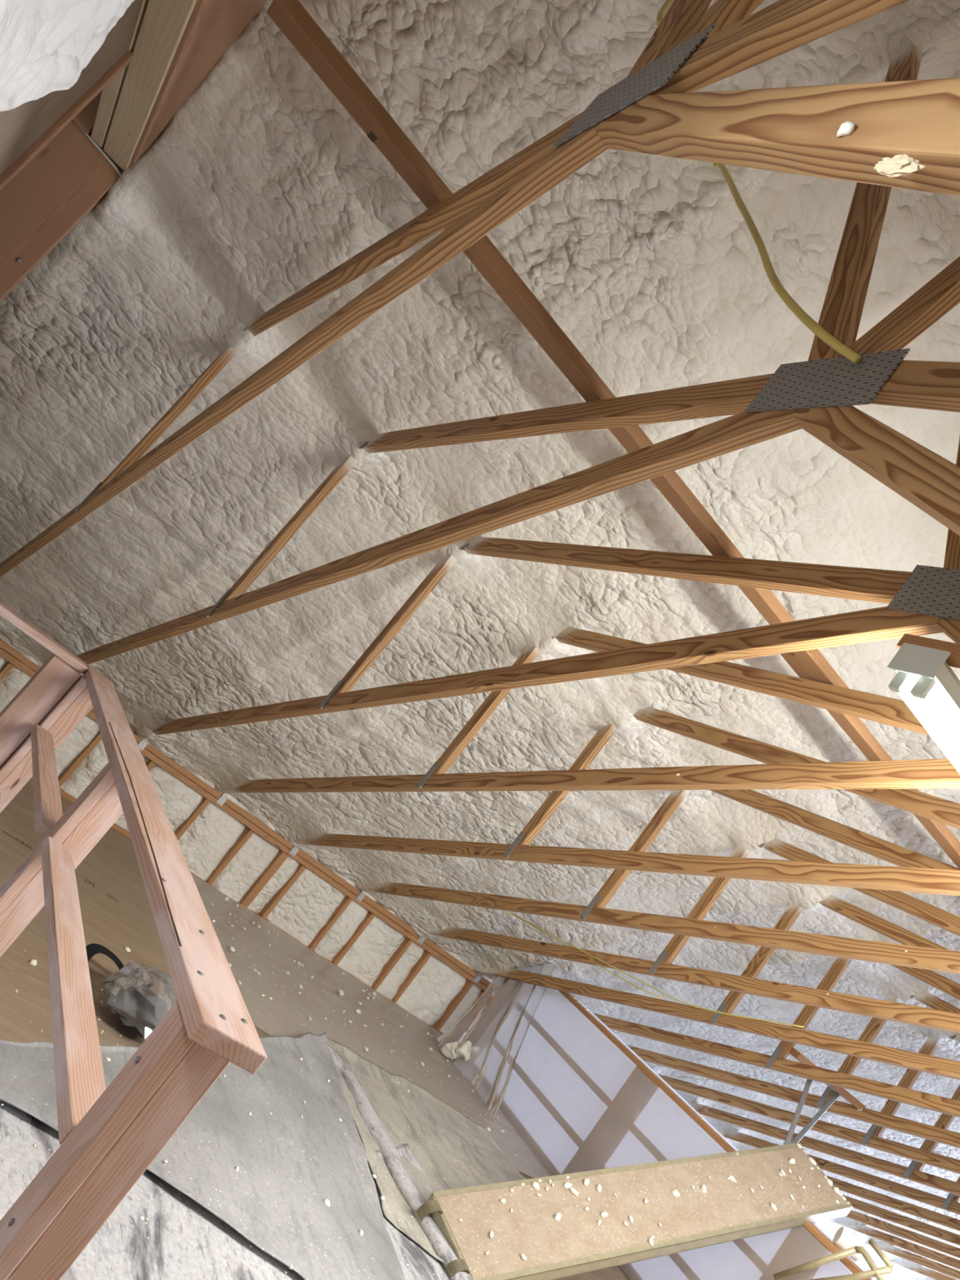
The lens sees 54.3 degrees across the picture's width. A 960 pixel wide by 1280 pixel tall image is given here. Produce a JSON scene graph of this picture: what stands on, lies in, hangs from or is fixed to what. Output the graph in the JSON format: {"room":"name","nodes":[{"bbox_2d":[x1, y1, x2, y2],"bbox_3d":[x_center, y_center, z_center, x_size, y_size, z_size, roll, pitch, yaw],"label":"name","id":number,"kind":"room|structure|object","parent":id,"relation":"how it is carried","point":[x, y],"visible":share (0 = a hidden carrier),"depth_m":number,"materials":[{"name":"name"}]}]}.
{"room":"attic under construction","nodes":[
{"label":"attic under construction","id":0,"kind":"room"},
{"bbox_2d":[0,120,122,302],"bbox_3d":[-1.983,-0.769,2.958,0.225,2.289,0.082,43,-11,-26],"label":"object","id":1,"kind":"structure","parent":0,"point":[62,184],"depth_m":3.08,"materials":[{"name":"brown wood"}]},
{"bbox_2d":[71,0,267,170],"bbox_3d":[-0.321,-2.082,2.348,0.226,1.600,2.150,43,-11,-26],"label":"header beam","id":2,"kind":"structure","parent":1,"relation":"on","point":[176,43],"depth_m":2.53,"materials":[{"name":"brown wood"}]},
{"bbox_2d":[0,0,143,191],"bbox_3d":[-0.416,-1.127,1.034,0.407,4.300,9.000,43,-11,-26],"label":"insulation","id":3,"kind":"structure","parent":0,"point":[56,56],"depth_m":1.51,"materials":[{"name":"plastic"}]},
{"bbox_2d":[0,776,629,1279],"bbox_3d":[-0.019,2.091,1.849,5.550,0.062,9.000,43,-11,-26],"label":"floor","id":4,"kind":"structure","parent":0,"point":[116,911],"depth_m":4.03,"materials":[{"name":"brown wood"}]},
{"bbox_2d":[28,959,36,965],"bbox_3d":[-1.551,1.121,3.249,0.030,0.024,0.019,44,-11,-30],"label":"flake","id":5,"kind":"object","parent":4,"relation":"on","point":[33,962],"visible":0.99,"depth_m":3.24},
{"bbox_2d":[85,943,157,995],"bbox_3d":[-1.295,1.307,3.523,0.487,0.068,0.289,39,-9,-5],"label":"strap","id":6,"kind":"object","parent":4,"relation":"on","point":[91,949],"visible":0.43,"depth_m":3.56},
{"bbox_2d":[123,946,130,951],"bbox_3d":[-1.501,1.316,3.985,0.031,0.018,0.022,35,-10,22],"label":"flake","id":7,"kind":"object","parent":4,"relation":"on","point":[126,948],"visible":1,"depth_m":3.98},
{"bbox_2d":[0,600,266,1279],"bbox_3d":[-1.565,0.358,2.305,1.233,0.854,2.842,43,-11,-26],"label":"guard rail","id":8,"kind":"object","parent":4,"relation":"on","point":[108,1137],"visible":1,"depth_m":1.64,"materials":[{"name":"brown wood"}]},
{"bbox_2d":[0,1100,448,1279],"bbox_3d":[-0.462,1.850,2.696,2.472,0.025,2.450,43,-11,-26],"label":"plastic sheeting","id":9,"kind":"object","parent":4,"relation":"on","point":[191,1248],"visible":0.38,"depth_m":2.39,"materials":[{"name":"white plastic"}]},
{"bbox_2d":[0,1031,404,1279],"bbox_3d":[-1.000,1.542,3.415,1.575,0.024,2.428,41,-10,-14],"label":"cloth","id":10,"kind":"object","parent":9,"relation":"on","point":[271,1173],"visible":0.72,"depth_m":3.04,"materials":[{"name":"grey fabric"}]},
{"bbox_2d":[101,959,177,1039],"bbox_3d":[-1.185,1.279,3.353,0.335,0.185,0.348,43,-11,-26],"label":"plastic bag","id":11,"kind":"object","parent":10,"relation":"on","point":[138,1008],"visible":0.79,"depth_m":3.29,"materials":[{"name":"grey plastic"}]},
{"bbox_2d":[0,950,462,1279],"bbox_3d":[-0.471,1.896,3.054,2.503,0.006,1.616,43,-11,-26],"label":"foam specks","id":12,"kind":"object","parent":10,"relation":"on","point":[16,990],"visible":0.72,"depth_m":2.85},
{"bbox_2d":[234,1165,239,1172],"bbox_3d":[-0.750,1.630,2.882,0.013,0.017,0.021,43,-10,-23],"label":"flake","id":13,"kind":"object","parent":10,"relation":"on","point":[237,1168],"visible":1,"depth_m":2.88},
{"bbox_2d":[322,1198,330,1206],"bbox_3d":[-0.510,1.871,3.113,0.026,0.021,0.020,41,-10,-14],"label":"flake","id":14,"kind":"object","parent":10,"relation":"on","point":[326,1202],"visible":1,"depth_m":3.11,"materials":[{"name":"white"}]},
{"bbox_2d":[358,1229,363,1235],"bbox_3d":[-0.395,1.960,3.097,0.022,0.018,0.014,29,-14,46],"label":"flake","id":15,"kind":"object","parent":10,"relation":"on","point":[360,1231],"visible":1,"depth_m":3.09,"materials":[{"name":"white"}]},
{"bbox_2d":[324,1043,472,1279],"bbox_3d":[-0.317,2.189,3.866,0.166,0.046,1.788,44,-11,-28],"label":"cloth","id":16,"kind":"object","parent":9,"relation":"on","point":[411,1193],"visible":0.91,"depth_m":3.81,"materials":[{"name":"grey fabric"}]},
{"bbox_2d":[191,873,550,1177],"bbox_3d":[-0.666,2.288,5.492,2.600,0.024,1.840,43,-11,-26],"label":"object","id":17,"kind":"structure","parent":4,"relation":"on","point":[274,1019],"depth_m":5.57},
{"bbox_2d":[228,945,235,951],"bbox_3d":[-1.323,1.647,4.997,0.042,0.024,0.031,30,-13,41],"label":"flake","id":18,"kind":"object","parent":17,"relation":"on","point":[232,948],"visible":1,"depth_m":4.99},
{"bbox_2d":[337,988,344,995],"bbox_3d":[-0.867,2.188,5.816,0.069,0.035,0.034,30,-13,42],"label":"flake","id":19,"kind":"object","parent":17,"relation":"on","point":[340,992],"visible":1,"depth_m":5.80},
{"bbox_2d":[211,893,537,1166],"bbox_3d":[-0.688,2.278,5.548,2.510,0.006,1.657,43,-11,-26],"label":"foam specks","id":20,"kind":"object","parent":17,"relation":"on","point":[211,893],"visible":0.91,"depth_m":5.58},
{"bbox_2d":[440,1040,479,1061],"bbox_3d":[-0.135,2.778,6.345,0.194,0.179,0.179,33,-11,32],"label":"chunk","id":21,"kind":"object","parent":17,"relation":"on","point":[452,1050],"visible":1,"depth_m":6.30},
{"bbox_2d":[327,1037,526,1263],"bbox_3d":[-0.131,2.457,4.346,1.726,0.028,1.544,45,-11,-33],"label":"cloth","id":22,"kind":"object","parent":4,"relation":"on","point":[458,1148],"visible":0.55,"depth_m":4.54,"materials":[{"name":"beige fabric"}]},
{"bbox_2d":[416,1142,853,1279],"bbox_3d":[0.805,2.489,4.135,2.276,1.097,0.381,45,-11,-33],"label":"plank","id":23,"kind":"object","parent":4,"relation":"on","point":[683,1218],"visible":1,"depth_m":3.97,"materials":[{"name":"beige wood"}]},
{"bbox_2d":[488,1230,493,1238],"bbox_3d":[0.043,2.259,3.559,0.017,0.019,0.034,38,-9,4],"label":"flake","id":24,"kind":"object","parent":23,"relation":"on","point":[491,1233],"visible":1,"depth_m":3.55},
{"bbox_2d":[499,1198,505,1204],"bbox_3d":[0.091,2.235,3.732,0.026,0.021,0.016,41,-10,-14],"label":"flake","id":25,"kind":"object","parent":23,"relation":"on","point":[502,1200],"visible":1,"depth_m":3.73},
{"bbox_2d":[520,1253,526,1260],"bbox_3d":[0.163,2.325,3.529,0.033,0.016,0.020,36,-10,17],"label":"flake","id":26,"kind":"object","parent":23,"relation":"on","point":[523,1257],"visible":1,"depth_m":3.52,"materials":[{"name":"white"}]},
{"bbox_2d":[531,1181,539,1191],"bbox_3d":[0.230,2.262,3.881,0.039,0.033,0.027,37,-10,9],"label":"flake","id":27,"kind":"object","parent":23,"relation":"on","point":[535,1184],"visible":1,"depth_m":3.87,"materials":[{"name":"white"}]},
{"bbox_2d":[553,1213,561,1220],"bbox_3d":[0.314,2.330,3.780,0.027,0.030,0.034,37,-10,10],"label":"flake","id":28,"kind":"object","parent":23,"relation":"on","point":[557,1216],"visible":1,"depth_m":3.77,"materials":[{"name":"white"}]},
{"bbox_2d":[563,1182,572,1188],"bbox_3d":[0.371,2.306,3.961,0.039,0.026,0.024,41,-10,-15],"label":"flake","id":29,"kind":"object","parent":23,"relation":"on","point":[566,1184],"visible":1,"depth_m":3.95,"materials":[{"name":"white"}]},
{"bbox_2d":[568,1186,578,1195],"bbox_3d":[0.396,2.324,3.944,0.042,0.018,0.027,30,-13,43],"label":"flake","id":30,"kind":"object","parent":23,"relation":"on","point":[572,1189],"visible":1,"depth_m":3.94,"materials":[{"name":"white"}]},
{"bbox_2d":[582,1178,589,1186],"bbox_3d":[0.458,2.330,4.025,0.038,0.027,0.028,44,-11,-31],"label":"flake","id":31,"kind":"object","parent":23,"relation":"on","point":[586,1181],"visible":1,"depth_m":4.02,"materials":[{"name":"white"}]},
{"bbox_2d":[595,1184,601,1192],"bbox_3d":[0.509,2.357,4.022,0.022,0.033,0.037,42,-10,-19],"label":"flake","id":32,"kind":"object","parent":23,"relation":"on","point":[598,1187],"visible":1,"depth_m":4.01,"materials":[{"name":"white"}]},
{"bbox_2d":[600,1211,608,1217],"bbox_3d":[0.517,2.393,3.901,0.036,0.024,0.025,40,-10,-10],"label":"flake","id":33,"kind":"object","parent":23,"relation":"on","point":[603,1214],"visible":1,"depth_m":3.89,"materials":[{"name":"white"}]},
{"bbox_2d":[627,1215,633,1223],"bbox_3d":[0.634,2.438,3.939,0.020,0.019,0.029,39,-9,-4],"label":"flake","id":34,"kind":"object","parent":23,"relation":"on","point":[630,1219],"visible":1,"depth_m":3.94,"materials":[{"name":"white"}]},
{"bbox_2d":[442,1148,842,1273],"bbox_3d":[0.833,2.473,4.140,2.106,0.996,0.331,45,-11,-33],"label":"foam specks","id":35,"kind":"object","parent":23,"relation":"on","point":[800,1148],"visible":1,"depth_m":3.99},
{"bbox_2d":[648,1236,653,1245],"bbox_3d":[0.707,2.491,3.873,0.026,0.021,0.034,38,-9,4],"label":"flake","id":36,"kind":"object","parent":23,"relation":"on","point":[650,1240],"visible":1,"depth_m":3.87,"materials":[{"name":"white"}]},
{"bbox_2d":[671,1190,679,1196],"bbox_3d":[0.875,2.482,4.200,0.038,0.034,0.028,44,-11,-28],"label":"flake","id":37,"kind":"object","parent":23,"relation":"on","point":[675,1193],"visible":1,"depth_m":4.19,"materials":[{"name":"white"}]},
{"bbox_2d":[700,1184,706,1192],"bbox_3d":[1.027,2.524,4.308,0.024,0.032,0.039,42,-10,-20],"label":"flake","id":38,"kind":"object","parent":23,"relation":"on","point":[703,1188],"visible":1,"depth_m":4.30,"materials":[{"name":"white"}]},
{"bbox_2d":[728,1175,737,1182],"bbox_3d":[1.202,2.566,4.457,0.044,0.021,0.022,29,-13,44],"label":"flake","id":39,"kind":"object","parent":23,"relation":"on","point":[732,1179],"visible":1,"depth_m":4.45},
{"bbox_2d":[769,1201,777,1210],"bbox_3d":[1.380,2.667,4.404,0.031,0.025,0.041,40,-10,-6],"label":"flake","id":40,"kind":"object","parent":23,"relation":"on","point":[772,1205],"visible":1,"depth_m":4.39,"materials":[{"name":"white"}]},
{"bbox_2d":[779,1168,785,1175],"bbox_3d":[1.507,2.655,4.668,0.039,0.021,0.018,28,-14,48],"label":"flake","id":41,"kind":"object","parent":23,"relation":"on","point":[781,1171],"visible":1,"depth_m":4.66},
{"bbox_2d":[788,1158,795,1164],"bbox_3d":[1.594,2.664,4.784,0.038,0.034,0.025,41,-10,-16],"label":"flake","id":42,"kind":"object","parent":23,"relation":"on","point":[791,1161],"visible":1,"depth_m":4.77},
{"bbox_2d":[808,1156,813,1164],"bbox_3d":[1.719,2.702,4.861,0.024,0.024,0.044,41,-10,-12],"label":"flake","id":43,"kind":"object","parent":23,"relation":"on","point":[810,1158],"visible":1,"depth_m":4.86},
{"bbox_2d":[826,1177,832,1186],"bbox_3d":[1.777,2.758,4.761,0.036,0.025,0.028,35,-10,19],"label":"flake","id":44,"kind":"object","parent":23,"relation":"on","point":[828,1181],"visible":1,"depth_m":4.75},
{"bbox_2d":[832,1186,839,1194],"bbox_3d":[1.795,2.776,4.721,0.044,0.021,0.020,34,-11,27],"label":"flake","id":45,"kind":"object","parent":23,"relation":"on","point":[836,1190],"visible":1,"depth_m":4.72,"materials":[{"name":"white"}]},
{"bbox_2d":[462,973,871,1279],"bbox_3d":[0.936,2.993,5.257,0.140,0.850,3.845,43,-11,-26],"label":"framing","id":46,"kind":"object","parent":4,"relation":"on","point":[504,994],"visible":0.29,"depth_m":5.70,"materials":[{"name":"brown wood"}]},
{"bbox_2d":[462,982,851,1279],"bbox_3d":[0.774,2.910,5.418,0.012,0.810,2.900,43,-11,-26],"label":"plastic sheet","id":47,"kind":"object","parent":46,"relation":"hanging from","point":[575,1100],"visible":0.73,"depth_m":5.63,"materials":[{"name":"white plastic"}]},
{"bbox_2d":[568,992,875,1279],"bbox_3d":[0.837,3.279,5.219,0.019,1.435,3.970,43,-11,-26],"label":"plastic sheet","id":48,"kind":"object","parent":46,"relation":"hanging from","point":[828,1237],"visible":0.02,"depth_m":5.50,"materials":[{"name":"white plastic"}]},
{"bbox_2d":[832,1226,865,1261],"bbox_3d":[1.733,2.837,4.399,0.113,0.086,0.086,36,-10,18],"label":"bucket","id":49,"kind":"object","parent":46,"relation":"on","point":[843,1239],"visible":0.8,"depth_m":4.38,"materials":[{"name":"white plastic"}]},
{"bbox_2d":[773,1238,893,1279],"bbox_3d":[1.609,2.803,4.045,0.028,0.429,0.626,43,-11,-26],"label":"scaffolding","id":50,"kind":"object","parent":4,"relation":"on","point":[876,1272],"visible":1,"depth_m":4.10,"materials":[{"name":"gold metal"}]},
{"bbox_2d":[0,638,915,1279],"bbox_3d":[0.445,4.737,7.613,14.350,2.791,0.083,43,-11,-26],"label":"wall","id":51,"kind":"structure","parent":0,"point":[242,856],"depth_m":6.14,"materials":[{"name":"plastic"}]},
{"bbox_2d":[0,0,959,577],"bbox_3d":[-0.012,-0.547,1.422,0.041,3.597,8.730,43,-11,-26],"label":"roof truss","id":52,"kind":"object","parent":51,"relation":"on","point":[906,135],"visible":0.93,"depth_m":1.29,"materials":[{"name":"brown wood"}]},
{"bbox_2d":[266,0,848,688],"bbox_3d":[0.398,-0.546,2.493,2.520,0.037,0.078,43,-11,-26],"label":"brace","id":53,"kind":"object","parent":52,"relation":"on","point":[290,16],"visible":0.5,"depth_m":2.24,"materials":[{"name":"brown wood"}]},
{"bbox_2d":[780,652,959,868],"bbox_3d":[2.445,1.410,3.986,4.480,0.036,0.078,43,-11,-26],"label":"brace","id":54,"kind":"object","parent":53,"relation":"attached to","point":[852,726],"visible":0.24,"depth_m":3.20,"materials":[{"name":"brown wood"}]},
{"bbox_2d":[656,0,674,26],"bbox_3d":[0.453,-1.507,2.272,0.065,0.455,0.470,40,-10,-9],"label":"cable","id":55,"kind":"object","parent":52,"relation":"attached to","point":[665,6],"visible":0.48,"depth_m":2.17,"materials":[{"name":"yellow plastic"}]},
{"bbox_2d":[836,120,855,137],"bbox_3d":[0.293,-0.407,0.745,0.008,0.019,0.019,44,-11,-29],"label":"flake","id":56,"kind":"object","parent":52,"relation":"attached to","point":[846,128],"visible":1,"depth_m":0.74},
{"bbox_2d":[76,44,959,664],"bbox_3d":[0.384,-0.172,1.694,0.041,3.597,8.730,43,-11,-26],"label":"roof truss","id":57,"kind":"object","parent":51,"relation":"on","point":[818,395],"visible":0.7,"depth_m":1.93,"materials":[{"name":"brown wood"}]},
{"bbox_2d":[712,162,862,364],"bbox_3d":[0.675,-0.960,2.207,0.043,0.918,1.128,44,-11,-29],"label":"cable","id":58,"kind":"object","parent":57,"relation":"attached to","point":[793,305],"visible":0.94,"depth_m":1.95,"materials":[{"name":"yellow plastic"}]},
{"bbox_2d":[151,435,959,734],"bbox_3d":[0.781,0.203,1.966,0.041,3.597,8.730,43,-11,-26],"label":"roof truss","id":59,"kind":"object","parent":51,"relation":"on","point":[925,600],"visible":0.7,"depth_m":2.63,"materials":[{"name":"brown wood"}]},
{"bbox_2d":[887,642,959,773],"bbox_3d":[1.341,0.507,2.188,1.482,0.098,0.106,43,-11,-26],"label":"lamp","id":60,"kind":"object","parent":59,"relation":"hanging from","point":[924,679],"visible":1,"depth_m":1.87,"materials":[{"name":"metal"}]},
{"bbox_2d":[896,633,959,668],"bbox_3d":[0.925,0.024,1.891,0.040,0.033,0.160,43,-11,-26],"label":"wood block","id":61,"kind":"object","parent":59,"relation":"attached to","point":[953,660],"visible":0.49,"depth_m":1.88,"materials":[{"name":"brown wood"}]},
{"bbox_2d":[217,626,959,792],"bbox_3d":[1.177,0.579,2.238,0.041,3.597,8.730,43,-11,-26],"label":"roof truss","id":62,"kind":"object","parent":51,"relation":"on","point":[918,773],"visible":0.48,"depth_m":3.18,"materials":[{"name":"brown wood"}]},
{"bbox_2d":[293,706,959,896],"bbox_3d":[1.574,0.954,2.510,0.041,3.597,8.730,43,-11,-26],"label":"roof truss","id":63,"kind":"object","parent":51,"relation":"on","point":[908,879],"visible":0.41,"depth_m":3.79,"materials":[{"name":"brown wood"}]},
{"bbox_2d":[356,789,959,973],"bbox_3d":[1.970,1.329,2.782,0.041,3.597,8.730,43,-11,-26],"label":"roof truss","id":64,"kind":"object","parent":51,"relation":"on","point":[916,957],"visible":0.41,"depth_m":4.23,"materials":[{"name":"brown wood"}]},
{"bbox_2d":[427,838,959,1033],"bbox_3d":[2.367,1.705,3.054,0.041,3.597,8.730,43,-11,-26],"label":"roof truss","id":65,"kind":"object","parent":51,"relation":"on","point":[663,967],"visible":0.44,"depth_m":4.71,"materials":[{"name":"brown wood"}]},
{"bbox_2d":[500,909,662,998],"bbox_3d":[0.526,1.827,5.536,0.121,0.256,1.493,45,-11,-33],"label":"string line","id":66,"kind":"object","parent":65,"relation":"hanging from","point":[500,909],"visible":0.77,"depth_m":5.26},
{"bbox_2d":[511,912,804,1027],"bbox_3d":[0.845,1.762,5.126,0.036,0.496,2.092,44,-11,-28],"label":"string line","id":67,"kind":"object","parent":65,"relation":"hanging from","point":[511,913],"visible":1,"depth_m":4.87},
{"bbox_2d":[472,894,959,1079],"bbox_3d":[2.763,2.080,3.326,0.041,3.597,8.730,43,-11,-26],"label":"roof truss","id":68,"kind":"object","parent":51,"relation":"on","point":[943,1067],"visible":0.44,"depth_m":5.17,"materials":[{"name":"brown wood"}]},
{"bbox_2d":[436,963,554,1118],"bbox_3d":[0.241,2.528,6.330,0.252,1.020,0.978,43,-10,-25],"label":"drape","id":69,"kind":"object","parent":68,"relation":"hanging from","point":[491,1100],"visible":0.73,"depth_m":6.32,"materials":[{"name":"beige plastic"}]},
{"bbox_2d":[593,956,959,1117],"bbox_3d":[3.160,2.456,3.598,0.041,3.597,8.730,43,-11,-26],"label":"roof truss","id":70,"kind":"object","parent":51,"relation":"on","point":[777,1061],"visible":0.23,"depth_m":5.51,"materials":[{"name":"brown wood"}]},
{"bbox_2d":[626,991,959,1148],"bbox_3d":[3.556,2.831,3.870,0.041,3.597,8.730,43,-11,-26],"label":"roof truss","id":71,"kind":"object","parent":51,"relation":"on","point":[926,1131],"visible":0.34,"depth_m":5.88,"materials":[{"name":"brown wood"}]},
{"bbox_2d":[783,1047,866,1144],"bbox_3d":[1.972,2.811,5.509,0.632,0.480,0.285,41,-10,-16],"label":"bracket","id":72,"kind":"object","parent":71,"relation":"attached to","point":[838,1091],"visible":0.67,"depth_m":5.51,"materials":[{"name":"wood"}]},
{"bbox_2d":[657,1033,959,1173],"bbox_3d":[3.953,3.206,4.142,0.041,3.597,8.730,43,-11,-26],"label":"roof truss","id":73,"kind":"object","parent":51,"relation":"on","point":[872,1139],"visible":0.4,"depth_m":6.21,"materials":[{"name":"brown wood"}]},
{"bbox_2d":[689,1084,959,1195],"bbox_3d":[4.349,3.582,4.414,0.041,3.597,8.730,43,-11,-26],"label":"roof truss","id":74,"kind":"object","parent":51,"relation":"on","point":[913,1172],"visible":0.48,"depth_m":6.62,"materials":[{"name":"brown wood"}]},
{"bbox_2d":[719,1130,959,1214],"bbox_3d":[4.746,3.957,4.686,0.041,3.597,8.730,43,-11,-26],"label":"roof truss","id":75,"kind":"object","parent":51,"relation":"on","point":[952,1204],"visible":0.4,"depth_m":7.06,"materials":[{"name":"brown wood"}]},
{"bbox_2d":[826,1175,959,1231],"bbox_3d":[5.142,4.332,4.958,0.041,3.597,8.730,43,-11,-26],"label":"roof truss","id":76,"kind":"object","parent":51,"relation":"on","point":[916,1211],"visible":0.59,"depth_m":7.41,"materials":[{"name":"brown wood"}]},
{"bbox_2d":[833,1222,959,1269],"bbox_3d":[6.332,5.459,5.774,0.041,3.597,8.730,43,-11,-26],"label":"roof truss","id":77,"kind":"object","parent":51,"relation":"on","point":[944,1259],"visible":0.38,"depth_m":8.81,"materials":[{"name":"brown wood"}]},
{"bbox_2d":[842,1194,959,1245],"bbox_3d":[5.539,4.708,5.230,0.041,3.597,8.730,43,-11,-26],"label":"roof truss","id":78,"kind":"object","parent":51,"relation":"on","point":[931,1230],"visible":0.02,"depth_m":7.85,"materials":[{"name":"brown wood"}]},
{"bbox_2d":[844,1209,959,1258],"bbox_3d":[5.935,5.083,5.502,0.041,3.597,8.730,43,-11,-26],"label":"roof truss","id":79,"kind":"object","parent":51,"relation":"on","point":[944,1247],"visible":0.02,"depth_m":8.33,"materials":[{"name":"brown wood"}]},
{"bbox_2d":[865,1242,959,1279],"bbox_3d":[6.728,5.834,6.046,0.041,3.597,8.730,43,-11,-26],"label":"roof truss","id":80,"kind":"object","parent":51,"relation":"on","point":[921,1260],"visible":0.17,"depth_m":9.19,"materials":[{"name":"brown wood"}]},
{"bbox_2d":[890,1260,957,1279],"bbox_3d":[7.125,6.210,6.318,0.041,3.597,8.730,43,-11,-26],"label":"roof truss","id":81,"kind":"object","parent":51,"relation":"on","point":[929,1273],"visible":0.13,"depth_m":9.62,"materials":[{"name":"brown wood"}]},
{"bbox_2d":[0,0,959,1279],"bbox_3d":[3.335,2.621,6.232,14.437,3.899,4.529,43,-11,-26],"label":"ceiling","id":82,"kind":"structure","parent":0,"point":[262,184],"depth_m":3.81,"materials":[{"name":"plastic"}]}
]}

